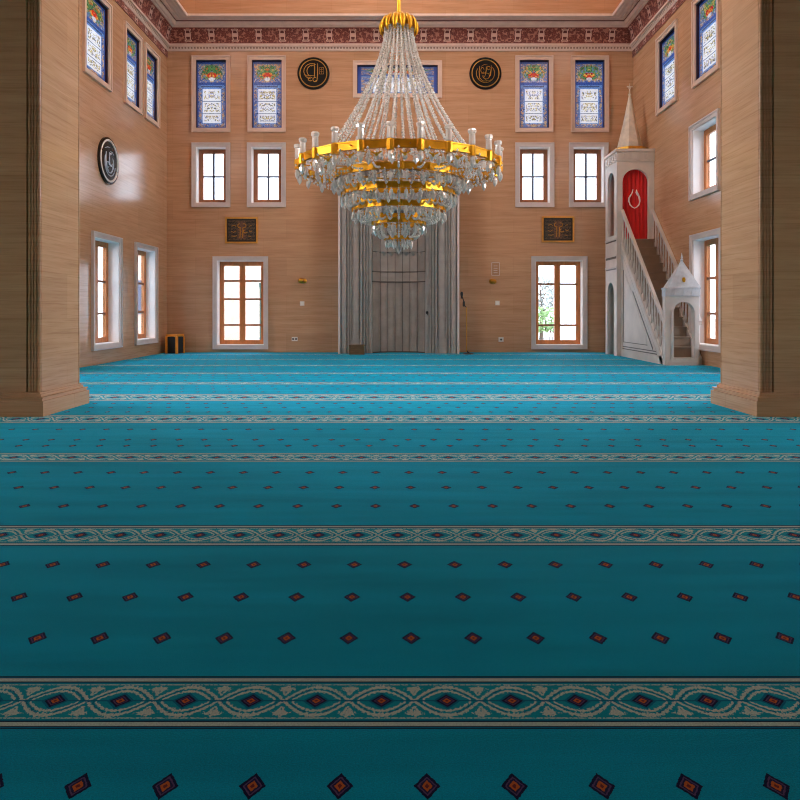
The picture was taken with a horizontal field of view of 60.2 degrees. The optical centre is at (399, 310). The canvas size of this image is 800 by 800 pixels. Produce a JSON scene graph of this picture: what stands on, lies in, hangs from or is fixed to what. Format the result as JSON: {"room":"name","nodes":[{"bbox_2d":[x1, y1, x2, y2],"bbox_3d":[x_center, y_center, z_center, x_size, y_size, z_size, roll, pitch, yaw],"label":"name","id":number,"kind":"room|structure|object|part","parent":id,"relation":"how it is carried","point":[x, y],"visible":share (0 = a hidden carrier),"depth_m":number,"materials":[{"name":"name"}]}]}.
{"room":"mosque","nodes":[
{"label":"mosque","id":0,"kind":"room"},
{"bbox_2d":[0,0,88,416],"bbox_3d":[-6.188,-4.800,7.010,5.625,11.600,0.970,0,0,0],"label":"pillar","id":1,"kind":"structure","parent":0,"point":[39,39],"depth_m":6.63,"materials":[{"name":"wood"}]},
{"bbox_2d":[79,0,166,367],"bbox_3d":[-5.785,-4.800,11.500,0.290,11.600,10.400,0,0,0],"label":"wall","id":2,"kind":"structure","parent":0,"point":[133,208],"depth_m":14.12,"materials":[{"name":"wood"}]},
{"bbox_2d":[82,0,112,91],"bbox_3d":[-5.660,-5.095,12.835,0.140,1.670,1.170,0,0,0],"label":"window","id":3,"kind":"structure","parent":2,"relation":"in","point":[97,15],"depth_m":13.01,"materials":[{"name":"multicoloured glass"}]},
{"bbox_3d":[-5.700,-5.095,12.835,0.020,1.450,0.950,0,0,0],"label":"stained pane","id":4,"kind":"part","parent":3,"relation":"part of","materials":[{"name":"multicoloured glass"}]},
{"bbox_2d":[91,231,122,350],"bbox_3d":[-5.758,-0.370,13.265,0.335,2.200,1.330,0,0,0],"label":"window","id":5,"kind":"structure","parent":2,"relation":"in","point":[106,249],"depth_m":13.71,"materials":[{"name":"stone"}]},
{"bbox_3d":[-5.875,-0.370,13.265,0.006,1.772,0.902,0,0,0],"label":"pane","id":6,"kind":"part","parent":5,"relation":"part of","materials":[{"name":"clear glass"}]},
{"bbox_3d":[-5.875,-0.370,13.265,0.070,1.972,1.102,0,0,0],"label":"frame","id":7,"kind":"part","parent":5,"relation":"part of","materials":[{"name":"brown wood"}]},
{"bbox_2d":[97,137,118,184],"bbox_3d":[-5.611,-2.891,13.300,0.058,0.900,0.900,0,0,0],"label":"roundel","id":8,"kind":"object","parent":2,"relation":"attached to","point":[107,155],"visible":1,"depth_m":13.23,"materials":[{"name":"black wood"}]},
{"bbox_2d":[124,20,142,114],"bbox_3d":[-5.660,-5.095,14.550,0.140,1.670,0.940,0,0,0],"label":"window","id":9,"kind":"structure","parent":2,"relation":"in","point":[133,42],"depth_m":14.68,"materials":[{"name":"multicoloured glass"}]},
{"bbox_3d":[-5.700,-5.095,14.550,0.020,1.450,0.720,0,0,0],"label":"stained pane","id":10,"kind":"part","parent":9,"relation":"part of","materials":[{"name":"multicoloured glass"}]},
{"bbox_2d":[114,0,167,57],"bbox_3d":[-5.630,-6.221,12.075,0.020,0.183,9.250,0,0,0],"label":"trim","id":11,"kind":"structure","parent":2,"relation":"attached to","point":[120,3],"depth_m":15.00,"materials":[{"name":"red paint"}]},
{"bbox_2d":[134,242,157,344],"bbox_3d":[-5.758,-0.370,15.310,0.335,2.200,1.320,0,0,0],"label":"window","id":12,"kind":"structure","parent":2,"relation":"in","point":[145,256],"depth_m":15.77,"materials":[{"name":"stone"}]},
{"bbox_3d":[-5.875,-0.370,15.310,0.006,1.772,0.892,0,0,0],"label":"pane","id":13,"kind":"part","parent":12,"relation":"part of","materials":[{"name":"clear glass"}]},
{"bbox_3d":[-5.875,-0.370,15.310,0.070,1.972,1.092,0,0,0],"label":"frame","id":14,"kind":"part","parent":12,"relation":"part of","materials":[{"name":"brown wood"}]},
{"bbox_2d":[144,42,159,127],"bbox_3d":[-5.660,-5.095,15.650,0.140,1.670,0.900,0,0,0],"label":"window","id":15,"kind":"structure","parent":2,"relation":"in","point":[151,58],"depth_m":15.80,"materials":[{"name":"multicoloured glass"}]},
{"bbox_3d":[-5.700,-5.095,15.650,0.020,1.450,0.680,0,0,0],"label":"stained pane","id":16,"kind":"part","parent":15,"relation":"part of","materials":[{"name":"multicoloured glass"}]},
{"bbox_2d":[0,352,799,799],"bbox_3d":[0.000,1.000,5.855,18.000,0.001,21.710,0,0,0],"label":"floor","id":17,"kind":"structure","parent":0,"point":[224,575],"depth_m":2.54,"materials":[{"name":"carpet"}]},
{"bbox_2d":[165,334,184,353],"bbox_3d":[-5.309,0.775,16.330,0.350,0.450,0.420,0,0,15],"label":"stool","id":18,"kind":"object","parent":17,"relation":"on","point":[174,343],"visible":0.98,"depth_m":16.19,"materials":[{"name":"brown wood"}]},
{"bbox_3d":[-5.487,0.800,16.220,0.052,0.400,0.052,0,0,0],"label":"leg","id":19,"kind":"part","parent":18,"relation":"part of","materials":[{"name":"brown wood"}]},
{"bbox_3d":[-5.309,0.575,16.331,0.317,0.050,0.392,0,0,15],"label":"seat","id":20,"kind":"part","parent":18,"relation":"part of","materials":[{"name":"brown wood"}]},
{"bbox_3d":[-5.215,0.800,16.120,0.052,0.400,0.052,0,0,0],"label":"leg","id":21,"kind":"part","parent":18,"relation":"part of","materials":[{"name":"brown wood"}]},
{"bbox_3d":[-5.143,0.800,16.400,0.052,0.400,0.052,0,0,0],"label":"leg","id":22,"kind":"part","parent":18,"relation":"part of","materials":[{"name":"brown wood"}]},
{"bbox_2d":[349,345,364,354],"bbox_3d":[-0.988,0.890,15.932,0.361,0.220,0.236,0,0,0],"label":"wooden box","id":23,"kind":"object","parent":17,"relation":"on","point":[353,349],"visible":1,"depth_m":15.83,"materials":[{"name":"brown wood"}]},
{"bbox_2d":[460,292,473,353],"bbox_3d":[1.577,0.277,16.041,0.279,1.447,0.248,0,0,-37],"label":"microphone stand","id":24,"kind":"object","parent":17,"relation":"on","point":[461,293],"visible":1,"depth_m":16.04,"materials":[{"name":"black metal"}]},
{"bbox_2d":[604,84,701,364],"bbox_3d":[5.204,-2.060,14.420,0.868,6.260,3.460,0,0,0],"label":"minbar","id":25,"kind":"object","parent":17,"relation":"on","point":[646,320],"visible":1,"depth_m":14.95,"materials":[{"name":"stone"}]},
{"bbox_3d":[4.935,-0.668,14.090,0.060,3.195,2.460,0,0,0],"label":"balustrade","id":26,"kind":"part","parent":25,"relation":"part of","materials":[{"name":"stone"}]},
{"bbox_3d":[5.603,-0.668,14.090,0.060,3.195,2.460,0,0,0],"label":"balustrade","id":27,"kind":"part","parent":25,"relation":"part of","materials":[{"name":"stone"}]},
{"bbox_2d":[167,0,632,351],"bbox_3d":[0.000,-4.800,16.845,11.860,11.600,0.290,0,0,0],"label":"wall","id":28,"kind":"structure","parent":0,"point":[299,239],"depth_m":16.70,"materials":[{"name":"wood"}]},
{"bbox_2d":[191,55,229,131],"bbox_3d":[-4.569,-5.250,16.720,0.929,1.844,0.140,0,0,0],"label":"window","id":29,"kind":"structure","parent":28,"relation":"in","point":[210,74],"depth_m":16.75,"materials":[{"name":"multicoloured glass"}]},
{"bbox_3d":[-4.569,-5.250,16.760,0.709,1.624,0.020,0,0,0],"label":"stained pane","id":30,"kind":"part","parent":29,"relation":"part of","materials":[{"name":"multicoloured glass"}]},
{"bbox_2d":[191,142,229,206],"bbox_3d":[-4.569,-3.292,16.817,0.929,1.559,0.335,0,0,0],"label":"window","id":31,"kind":"structure","parent":28,"relation":"in","point":[210,161],"depth_m":16.90,"materials":[{"name":"glass"}]},
{"bbox_3d":[-4.569,-3.292,16.935,0.701,1.331,0.070,0,0,0],"label":"frame","id":32,"kind":"part","parent":31,"relation":"part of","materials":[{"name":"brown wood"}]},
{"bbox_3d":[-4.569,-3.292,16.935,0.501,1.131,0.006,0,0,0],"label":"pane","id":33,"kind":"part","parent":31,"relation":"part of","materials":[{"name":"clear glass"}]},
{"bbox_2d":[212,256,267,348],"bbox_3d":[-3.858,-0.199,16.817,1.336,2.246,0.335,0,0,0],"label":"window","id":34,"kind":"structure","parent":28,"relation":"in","point":[239,283],"depth_m":16.90,"materials":[{"name":"glass"}]},
{"bbox_3d":[-3.858,-0.199,16.935,1.108,2.018,0.070,0,0,0],"label":"frame","id":35,"kind":"part","parent":34,"relation":"part of","materials":[{"name":"brown wood"}]},
{"bbox_3d":[-3.858,-0.199,16.935,0.908,1.818,0.006,0,0,0],"label":"pane","id":36,"kind":"part","parent":34,"relation":"part of","materials":[{"name":"clear glass"}]},
{"bbox_2d":[225,217,257,243],"bbox_3d":[-3.830,-1.951,16.675,0.787,0.634,0.050,0,0,0],"label":"plaque","id":37,"kind":"object","parent":28,"relation":"attached to","point":[238,230],"visible":1,"depth_m":16.68,"materials":[{"name":"black wood"}]},
{"bbox_2d":[247,55,285,131],"bbox_3d":[-3.221,-5.250,16.720,0.925,1.844,0.140,0,0,0],"label":"window","id":38,"kind":"structure","parent":28,"relation":"in","point":[266,74],"depth_m":16.75,"materials":[{"name":"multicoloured glass"}]},
{"bbox_3d":[-3.221,-5.250,16.760,0.704,1.624,0.020,0,0,0],"label":"stained pane","id":39,"kind":"part","parent":38,"relation":"part of","materials":[{"name":"multicoloured glass"}]},
{"bbox_2d":[247,142,285,206],"bbox_3d":[-3.229,-3.292,16.817,0.939,1.559,0.335,0,0,0],"label":"window","id":40,"kind":"structure","parent":28,"relation":"in","point":[266,161],"depth_m":16.90,"materials":[{"name":"glass"}]},
{"bbox_3d":[-3.229,-3.292,16.935,0.711,1.331,0.070,0,0,0],"label":"frame","id":41,"kind":"part","parent":40,"relation":"part of","materials":[{"name":"brown wood"}]},
{"bbox_3d":[-3.229,-3.292,16.935,0.511,1.131,0.006,0,0,0],"label":"pane","id":42,"kind":"part","parent":40,"relation":"part of","materials":[{"name":"clear glass"}]},
{"bbox_2d":[298,278,306,282],"bbox_3d":[-2.360,-0.726,16.617,0.144,0.130,0.240,0,0,24],"label":"wall lamp","id":43,"kind":"object","parent":28,"relation":"attached to","point":[300,280],"visible":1,"depth_m":16.53,"materials":[{"name":"gold metal"}]},
{"bbox_2d":[297,57,329,89],"bbox_3d":[-2.091,-5.743,16.677,0.776,0.776,0.047,0,0,0],"label":"roundel","id":44,"kind":"object","parent":28,"relation":"attached to","point":[313,73],"visible":1,"depth_m":16.67,"materials":[{"name":"black paint"}]},
{"bbox_2d":[353,60,441,97],"bbox_3d":[-0.060,-5.603,16.720,2.154,0.896,0.140,0,0,0],"label":"window","id":45,"kind":"structure","parent":28,"relation":"in","point":[362,69],"depth_m":16.75,"materials":[{"name":"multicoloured glass"}]},
{"bbox_3d":[-0.060,-5.603,16.760,1.934,0.676,0.020,0,0,0],"label":"stained pane","id":46,"kind":"part","parent":45,"relation":"part of","materials":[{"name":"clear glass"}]},
{"bbox_2d":[337,162,460,353],"bbox_3d":[-0.029,-1.240,16.395,2.900,4.480,0.610,0,0,0],"label":"mihrab","id":47,"kind":"object","parent":28,"relation":"attached to","point":[385,296],"visible":0.7,"depth_m":16.30,"materials":[{"name":"stone"}]},
{"bbox_3d":[-0.029,-2.875,16.503,1.240,0.950,0.395,0,0,0],"label":"head panel","id":48,"kind":"part","parent":47,"relation":"part of","materials":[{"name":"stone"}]},
{"bbox_3d":[-0.029,-3.415,16.395,2.900,0.130,0.610,0,0,0],"label":"cap moulding","id":49,"kind":"part","parent":47,"relation":"part of","materials":[{"name":"stone"}]},
{"bbox_3d":[0.976,-1.050,16.240,0.150,3.300,0.018,0,0,0],"label":"panel moulding","id":50,"kind":"part","parent":47,"relation":"part of","materials":[{"name":"stone"}]},
{"bbox_2d":[151,0,648,26],"bbox_3d":[0.000,-6.890,12.050,11.280,0.116,9.300,0,0,0],"label":"trim","id":51,"kind":"structure","parent":28,"relation":"attached to","point":[176,9],"depth_m":16.09,"materials":[{"name":"paint"}]},
{"bbox_2d":[122,0,677,50],"bbox_3d":[0.000,-6.406,12.020,11.160,0.072,9.240,0,0,0],"label":"trim","id":52,"kind":"structure","parent":28,"relation":"attached to","point":[131,1],"depth_m":16.58,"materials":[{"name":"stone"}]},
{"bbox_2d":[133,0,666,42],"bbox_3d":[0.000,-6.613,12.005,11.100,0.347,9.210,0,0,0],"label":"trim","id":53,"kind":"structure","parent":28,"relation":"attached to","point":[171,34],"depth_m":16.57,"materials":[{"name":"paint"}]},
{"bbox_2d":[469,57,501,89],"bbox_3d":[2.064,-5.743,16.677,0.776,0.776,0.047,0,0,0],"label":"roundel","id":54,"kind":"object","parent":28,"relation":"attached to","point":[485,73],"visible":1,"depth_m":16.67,"materials":[{"name":"black paint"}]},
{"bbox_3d":[2.064,-5.743,16.664,0.674,0.671,0.022,0,0,0],"label":"ring frame","id":55,"kind":"part","parent":54,"relation":"part of","materials":[{"name":"gold metal"}]},
{"bbox_2d":[489,279,496,283],"bbox_3d":[2.226,-0.714,16.617,0.144,0.130,0.240,0,0,24],"label":"wall lamp","id":56,"kind":"object","parent":28,"relation":"attached to","point":[491,281],"visible":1,"depth_m":16.54,"materials":[{"name":"gold metal"}]},
{"bbox_2d":[491,262,499,275],"bbox_3d":[2.311,-1.016,16.694,0.194,0.315,0.012,0,0,0],"label":"notice","id":57,"kind":"object","parent":28,"relation":"attached to","point":[495,266],"visible":1,"depth_m":16.70,"materials":[{"name":"paper"}]},
{"bbox_2d":[515,55,552,131],"bbox_3d":[3.246,-5.250,16.720,0.915,1.844,0.140,0,0,0],"label":"window","id":58,"kind":"structure","parent":28,"relation":"in","point":[533,73],"depth_m":16.75,"materials":[{"name":"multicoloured glass"}]},
{"bbox_3d":[3.246,-5.250,16.760,0.695,1.624,0.020,0,0,0],"label":"stained pane","id":59,"kind":"part","parent":58,"relation":"part of","materials":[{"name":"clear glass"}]},
{"bbox_2d":[515,142,553,206],"bbox_3d":[3.258,-3.292,16.817,0.939,1.559,0.335,0,0,0],"label":"window","id":60,"kind":"structure","parent":28,"relation":"in","point":[534,161],"depth_m":16.90,"materials":[{"name":"stone"}]},
{"bbox_3d":[3.258,-3.292,16.935,0.511,1.131,0.006,0,0,0],"label":"pane","id":61,"kind":"part","parent":60,"relation":"part of","materials":[{"name":"clear glass"}]},
{"bbox_3d":[3.258,-3.292,16.935,0.711,1.331,0.070,0,0,0],"label":"frame","id":62,"kind":"part","parent":60,"relation":"part of","materials":[{"name":"brown wood"}]},
{"bbox_2d":[542,216,573,241],"bbox_3d":[3.820,-1.974,16.675,0.782,0.627,0.050,0,0,0],"label":"plaque","id":63,"kind":"object","parent":28,"relation":"attached to","point":[554,228],"visible":1,"depth_m":16.68,"materials":[{"name":"black wood"}]},
{"bbox_2d":[531,256,587,348],"bbox_3d":[3.852,-0.201,16.817,1.348,2.251,0.335,0,0,0],"label":"window","id":64,"kind":"structure","parent":28,"relation":"in","point":[559,284],"depth_m":16.90,"materials":[{"name":"stone"}]},
{"bbox_3d":[3.852,-0.201,16.935,0.920,1.823,0.006,0,0,0],"label":"pane","id":65,"kind":"part","parent":64,"relation":"part of","materials":[{"name":"clear glass"}]},
{"bbox_3d":[3.852,-0.201,16.935,1.120,2.023,0.070,0,0,0],"label":"frame","id":66,"kind":"part","parent":64,"relation":"part of","materials":[{"name":"brown wood"}]},
{"bbox_2d":[569,142,608,206],"bbox_3d":[4.560,-3.292,16.817,0.949,1.559,0.335,0,0,0],"label":"window","id":67,"kind":"structure","parent":28,"relation":"in","point":[587,171],"depth_m":16.90,"materials":[{"name":"glass"}]},
{"bbox_3d":[4.560,-3.292,16.935,0.521,1.131,0.006,0,0,0],"label":"pane","id":68,"kind":"part","parent":67,"relation":"part of","materials":[{"name":"clear glass"}]},
{"bbox_3d":[4.560,-3.292,16.935,0.721,1.331,0.070,0,0,0],"label":"frame","id":69,"kind":"part","parent":67,"relation":"part of","materials":[{"name":"brown wood"}]},
{"bbox_2d":[571,55,608,131],"bbox_3d":[4.591,-5.250,16.720,0.915,1.844,0.140,0,0,0],"label":"window","id":70,"kind":"structure","parent":28,"relation":"in","point":[589,73],"depth_m":16.75,"materials":[{"name":"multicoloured glass"}]},
{"bbox_3d":[4.591,-5.250,16.760,0.695,1.624,0.020,0,0,0],"label":"stained pane","id":71,"kind":"part","parent":70,"relation":"part of","materials":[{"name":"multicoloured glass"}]},
{"bbox_2d":[633,0,720,367],"bbox_3d":[5.785,-4.800,11.500,0.290,11.600,10.400,0,0,0],"label":"wall","id":72,"kind":"structure","parent":0,"point":[679,218],"depth_m":14.03,"materials":[{"name":"wood"}]},
{"bbox_2d":[632,0,685,57],"bbox_3d":[5.630,-6.221,12.075,0.020,0.183,9.250,0,0,0],"label":"trim","id":73,"kind":"structure","parent":72,"relation":"attached to","point":[678,3],"depth_m":15.00,"materials":[{"name":"red paint"}]},
{"bbox_2d":[655,19,677,115],"bbox_3d":[5.660,-5.100,14.550,0.140,1.660,1.100,0,0,0],"label":"window","id":74,"kind":"structure","parent":72,"relation":"in","point":[666,44],"depth_m":14.68,"materials":[{"name":"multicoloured glass"}]},
{"bbox_3d":[5.700,-5.100,14.550,0.020,1.440,0.880,0,0,0],"label":"stained pane","id":75,"kind":"part","parent":74,"relation":"part of","materials":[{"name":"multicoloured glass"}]},
{"bbox_2d":[688,108,719,200],"bbox_3d":[5.758,-2.850,12.760,0.335,1.440,1.220,0,0,0],"label":"window","id":76,"kind":"structure","parent":72,"relation":"in","point":[704,134],"depth_m":13.16,"materials":[{"name":"stone"}]},
{"bbox_3d":[5.875,-2.850,12.760,0.070,1.212,0.992,0,0,0],"label":"frame","id":77,"kind":"part","parent":76,"relation":"part of","materials":[{"name":"brown wood"}]},
{"bbox_3d":[5.875,-2.850,12.760,0.006,1.012,0.792,0,0,0],"label":"pane","id":78,"kind":"part","parent":76,"relation":"part of","materials":[{"name":"clear glass"}]},
{"bbox_2d":[689,227,720,352],"bbox_3d":[5.758,-0.365,12.700,0.335,2.190,1.300,0,0,0],"label":"window","id":79,"kind":"structure","parent":72,"relation":"in","point":[704,247],"depth_m":13.05,"materials":[{"name":"stone"}]},
{"bbox_3d":[5.875,-0.365,12.700,0.070,1.962,1.072,0,0,0],"label":"frame","id":80,"kind":"part","parent":79,"relation":"part of","materials":[{"name":"brown wood"}]},
{"bbox_3d":[5.875,-0.365,12.700,0.006,1.762,0.872,0,0,0],"label":"pane","id":81,"kind":"part","parent":79,"relation":"part of","materials":[{"name":"clear glass"}]},
{"bbox_2d":[691,0,720,87],"bbox_3d":[5.660,-5.100,12.690,0.140,1.660,1.100,0,0,0],"label":"window","id":82,"kind":"structure","parent":72,"relation":"in","point":[705,14],"depth_m":12.85,"materials":[{"name":"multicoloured glass"}]},
{"bbox_3d":[5.700,-5.100,12.690,0.020,1.440,0.880,0,0,0],"label":"stained pane","id":83,"kind":"part","parent":82,"relation":"part of","materials":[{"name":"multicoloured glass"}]},
{"bbox_2d":[711,0,799,416],"bbox_3d":[6.188,-4.800,7.010,5.625,11.600,0.970,0,0,0],"label":"pillar","id":84,"kind":"structure","parent":0,"point":[760,39],"depth_m":6.63,"materials":[{"name":"wood"}]},
{"bbox_3d":[0.000,-12.350,12.100,9.200,0.300,7.800,0,0,0],"label":"ceiling","id":85,"kind":"structure","parent":0,"visible":0},
{"bbox_2d":[294,0,503,253],"bbox_3d":[-0.020,-6.595,12.000,3.586,11.209,3.586,0,0,42],"label":"chandelier","id":86,"kind":"object","parent":85,"relation":"hanging from","point":[400,23],"visible":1,"depth_m":11.45,"materials":[{"name":"clear glass"}]},
{"bbox_3d":[-0.277,-4.950,11.869,0.122,0.300,0.123,0,0,0],"label":"crown","id":87,"kind":"part","parent":86,"relation":"part of","materials":[{"name":"gold metal"}]},
{"bbox_3d":[-0.202,-4.950,11.772,0.128,0.300,0.115,0,0,39],"label":"crown","id":88,"kind":"part","parent":86,"relation":"part of","materials":[{"name":"gold metal"}]},
{"bbox_3d":[-0.089,-4.950,11.720,0.125,0.300,0.120,0,0,0],"label":"crown","id":89,"kind":"part","parent":86,"relation":"part of","materials":[{"name":"gold metal"}]},
{"bbox_2d":[387,239,409,248],"bbox_3d":[-0.020,-1.162,12.000,0.420,0.166,0.403,0,0,0],"label":"crystal","id":90,"kind":"object","parent":86,"relation":"hanging from","point":[393,243],"depth_m":11.89},
{"bbox_2d":[348,189,448,211],"bbox_3d":[-0.020,-1.892,12.000,1.860,0.166,1.860,0,0,0],"label":"crystal","id":91,"kind":"object","parent":86,"relation":"hanging from","point":[444,197],"depth_m":11.32},
{"bbox_2d":[316,148,480,183],"bbox_3d":[-0.020,-2.450,12.000,2.860,0.211,2.858,0,0,0],"label":"crystal","id":92,"kind":"object","parent":86,"relation":"hanging from","point":[324,152],"depth_m":11.06},
{"bbox_3d":[-0.020,-8.624,12.000,0.400,7.149,0.400,0,0,0],"label":"rod","id":93,"kind":"part","parent":86,"relation":"part of","materials":[{"name":"gold metal"}]},
{"bbox_3d":[-0.020,-5.030,12.000,0.530,0.260,0.530,0,0,0],"label":"crown","id":94,"kind":"part","parent":86,"relation":"part of","materials":[{"name":"gold metal"}]},
{"bbox_2d":[377,222,420,234],"bbox_3d":[-0.020,-1.400,12.000,0.780,0.211,0.769,0,0,0],"label":"crystal","id":95,"kind":"object","parent":86,"relation":"hanging from","point":[416,227],"depth_m":11.73},
{"bbox_2d":[365,208,432,222],"bbox_3d":[-0.020,-1.642,12.000,1.180,0.166,1.180,0,0,0],"label":"crystal","id":96,"kind":"object","parent":86,"relation":"hanging from","point":[369,217],"depth_m":11.57},
{"bbox_2d":[336,170,461,198],"bbox_3d":[-0.020,-2.162,12.000,2.220,0.166,2.220,0,0,0],"label":"crystal","id":97,"kind":"object","parent":86,"relation":"hanging from","point":[456,185],"depth_m":11.19},
{"bbox_2d":[327,150,470,182],"bbox_3d":[-0.020,-2.442,12.000,2.500,0.166,2.500,0,0,0],"label":"crystal","id":98,"kind":"object","parent":86,"relation":"hanging from","point":[329,160],"depth_m":11.18},
{"bbox_2d":[358,206,440,221],"bbox_3d":[-0.020,-1.642,12.000,1.460,0.166,1.460,0,0,0],"label":"crystal","id":99,"kind":"object","parent":86,"relation":"hanging from","point":[362,216],"depth_m":11.55},
{"bbox_3d":[-0.020,-1.837,12.000,3.564,1.474,3.564,0,0,0],"label":"frame","id":100,"kind":"part","parent":86,"relation":"part of","materials":[{"name":"gold metal"}]},
{"bbox_3d":[0.049,-4.950,11.720,0.125,0.300,0.120,0,0,0],"label":"crown","id":101,"kind":"part","parent":86,"relation":"part of","materials":[{"name":"gold metal"}]},
{"bbox_3d":[0.162,-4.950,11.772,0.128,0.300,0.115,0,0,-39],"label":"crown","id":102,"kind":"part","parent":86,"relation":"part of","materials":[{"name":"gold metal"}]},
{"bbox_3d":[0.236,-4.950,11.869,0.122,0.300,0.123,0,0,0],"label":"crown","id":103,"kind":"part","parent":86,"relation":"part of","materials":[{"name":"gold metal"}]}
]}

